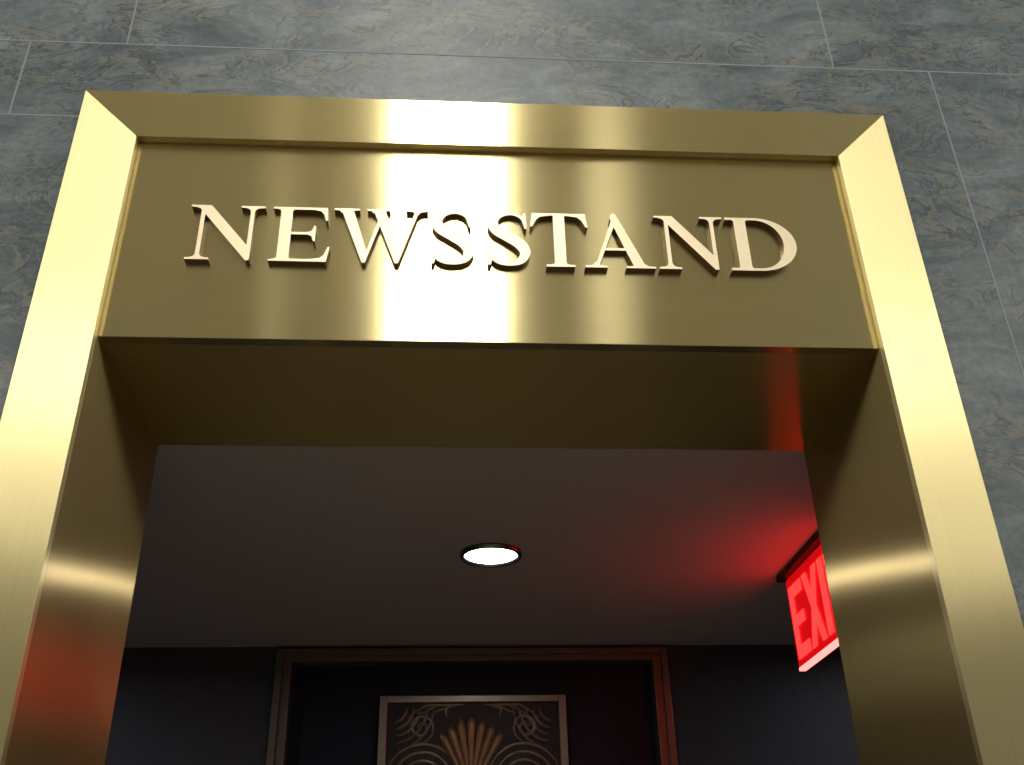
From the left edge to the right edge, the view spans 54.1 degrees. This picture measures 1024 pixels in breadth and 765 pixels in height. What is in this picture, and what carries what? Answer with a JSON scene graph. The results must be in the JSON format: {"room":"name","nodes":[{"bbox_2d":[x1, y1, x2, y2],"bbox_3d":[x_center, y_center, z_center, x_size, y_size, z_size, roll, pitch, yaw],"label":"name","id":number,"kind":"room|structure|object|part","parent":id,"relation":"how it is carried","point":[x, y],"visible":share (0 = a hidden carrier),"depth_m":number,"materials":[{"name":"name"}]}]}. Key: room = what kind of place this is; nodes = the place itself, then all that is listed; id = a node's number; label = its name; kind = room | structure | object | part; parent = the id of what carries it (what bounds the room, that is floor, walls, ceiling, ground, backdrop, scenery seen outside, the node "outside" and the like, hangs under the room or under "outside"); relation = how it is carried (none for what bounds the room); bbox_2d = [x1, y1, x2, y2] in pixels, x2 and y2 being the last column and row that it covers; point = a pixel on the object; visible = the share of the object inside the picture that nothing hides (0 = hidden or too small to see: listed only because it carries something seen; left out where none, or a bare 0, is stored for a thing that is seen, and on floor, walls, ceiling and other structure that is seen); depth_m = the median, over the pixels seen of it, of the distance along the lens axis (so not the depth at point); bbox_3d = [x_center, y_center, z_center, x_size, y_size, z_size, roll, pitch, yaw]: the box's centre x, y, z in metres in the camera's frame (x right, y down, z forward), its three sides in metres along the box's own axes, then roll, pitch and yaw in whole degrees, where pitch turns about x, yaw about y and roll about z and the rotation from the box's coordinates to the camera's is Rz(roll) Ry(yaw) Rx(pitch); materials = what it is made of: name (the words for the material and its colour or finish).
{"room":"building lobby","nodes":[
{"label":"building lobby","id":0,"kind":"room"},
{"bbox_2d":[124,445,817,648],"bbox_3d":[-0.146,0.724,3.886,5.400,0.108,2.438,1,-30,-4],"label":"ceiling","id":1,"kind":"structure","parent":0,"point":[287,547],"depth_m":3.51,"materials":[{"name":"paint"}]},
{"bbox_2d":[460,543,521,567],"bbox_3d":[-0.075,0.617,3.571,0.222,0.018,0.222,1,-30,-4],"label":"recessed light","id":2,"kind":"object","parent":1,"relation":"in","point":[485,555],"visible":1,"depth_m":3.57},
{"bbox_2d":[776,531,838,670],"bbox_3d":[1.082,0.748,3.500,0.080,0.363,0.660,1,-30,-4],"label":"exit sign","id":3,"kind":"object","parent":1,"relation":"hanging from","point":[805,577],"visible":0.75,"depth_m":3.58,"materials":[{"name":"red plastic"}]},
{"bbox_2d":[104,645,860,764],"bbox_3d":[-0.184,2.499,4.109,5.200,2.762,0.300,1,-30,-4],"label":"wall","id":4,"kind":"structure","parent":0,"point":[732,704],"depth_m":4.57,"materials":[{"name":"black paint"}]},
{"bbox_3d":[-0.153,2.473,4.062,1.753,2.760,0.010,1,-30,-4],"label":"recess panel","id":5,"kind":"part","parent":4,"relation":"part of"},
{"bbox_2d":[266,647,677,764],"bbox_3d":[-0.148,2.445,3.998,1.795,2.745,0.110,1,-30,-4],"label":"member","id":6,"kind":"object","parent":4,"relation":"attached to","point":[656,657],"visible":1,"depth_m":4.60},
{"bbox_2d":[377,694,568,764],"bbox_3d":[-0.164,2.001,4.275,0.843,1.292,0.083,1,-30,-4],"label":"relief panel","id":7,"kind":"object","parent":4,"relation":"attached to","point":[428,729],"visible":1,"depth_m":4.50,"materials":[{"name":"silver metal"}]},
{"bbox_2d":[0,0,1023,627],"bbox_3d":[-0.119,-2.851,4.184,9.000,12.150,0.562,1,-30,-4],"label":"wall","id":8,"kind":"structure","parent":0,"point":[983,114],"depth_m":2.73,"materials":[{"name":"stone"}]},
{"bbox_2d":[0,91,137,764],"bbox_3d":[-0.983,0.768,1.737,0.152,3.478,0.020,1,-30,-4],"label":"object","id":9,"kind":"object","parent":8,"relation":"attached to","point":[41,413],"visible":1,"depth_m":2.17,"materials":[{"name":"gold metal"}]},
{"bbox_2d":[5,336,157,764],"bbox_3d":[-0.932,1.230,1.816,0.028,2.750,0.565,1,-30,-4],"label":"door jamb","id":10,"kind":"object","parent":8,"relation":"attached to","point":[64,713],"visible":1,"depth_m":2.22,"materials":[{"name":"gold metal"}]},
{"bbox_2d":[86,90,882,354],"bbox_3d":[-0.039,-0.408,2.492,2.103,0.728,0.055,1,-30,-4],"label":"header","id":11,"kind":"object","parent":8,"relation":"attached to","point":[228,153],"visible":0.95,"depth_m":2.48,"materials":[{"name":"gold metal"}]},
{"bbox_2d":[184,205,796,274],"bbox_3d":[-0.035,-0.348,2.446,1.481,0.165,0.016,1,-30,-4],"label":"sign","id":12,"kind":"object","parent":11,"relation":"attached to","point":[788,244],"visible":1,"depth_m":2.44,"materials":[{"name":"gold metal"}]},
{"bbox_2d":[102,343,873,450],"bbox_3d":[-0.051,0.040,2.573,1.800,0.028,0.527,1,-30,-4],"label":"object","id":13,"kind":"object","parent":8,"relation":"attached to","point":[185,394],"visible":0.79,"depth_m":2.53,"materials":[{"name":"gold metal"}]},
{"bbox_2d":[97,141,879,351],"bbox_3d":[-0.038,-0.338,2.461,1.840,0.576,0.030,1,-30,-4],"label":"frame reveal","id":14,"kind":"object","parent":8,"relation":"attached to","point":[138,141],"visible":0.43,"depth_m":2.44,"materials":[{"name":"gold metal"}]},
{"bbox_2d":[0,0,1023,377],"bbox_3d":[-0.028,0.035,2.233,9.000,3.502,0.002,1,-30,-4],"label":"joint","id":15,"kind":"object","parent":8,"relation":"attached to","point":[126,43],"visible":0.92,"depth_m":2.73,"materials":[{"name":"tile"}]},
{"bbox_2d":[804,348,977,764],"bbox_3d":[0.892,1.254,1.936,0.028,2.750,0.565,1,-30,-4],"label":"door jamb","id":16,"kind":"object","parent":8,"relation":"attached to","point":[907,706],"visible":0.8,"depth_m":2.34,"materials":[{"name":"gold metal"}]},
{"bbox_2d":[836,116,1023,764],"bbox_3d":[0.965,0.794,1.865,0.152,3.478,0.020,1,-30,-4],"label":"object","id":17,"kind":"object","parent":8,"relation":"attached to","point":[983,622],"visible":1,"depth_m":2.21,"materials":[{"name":"gold metal"}]}
]}

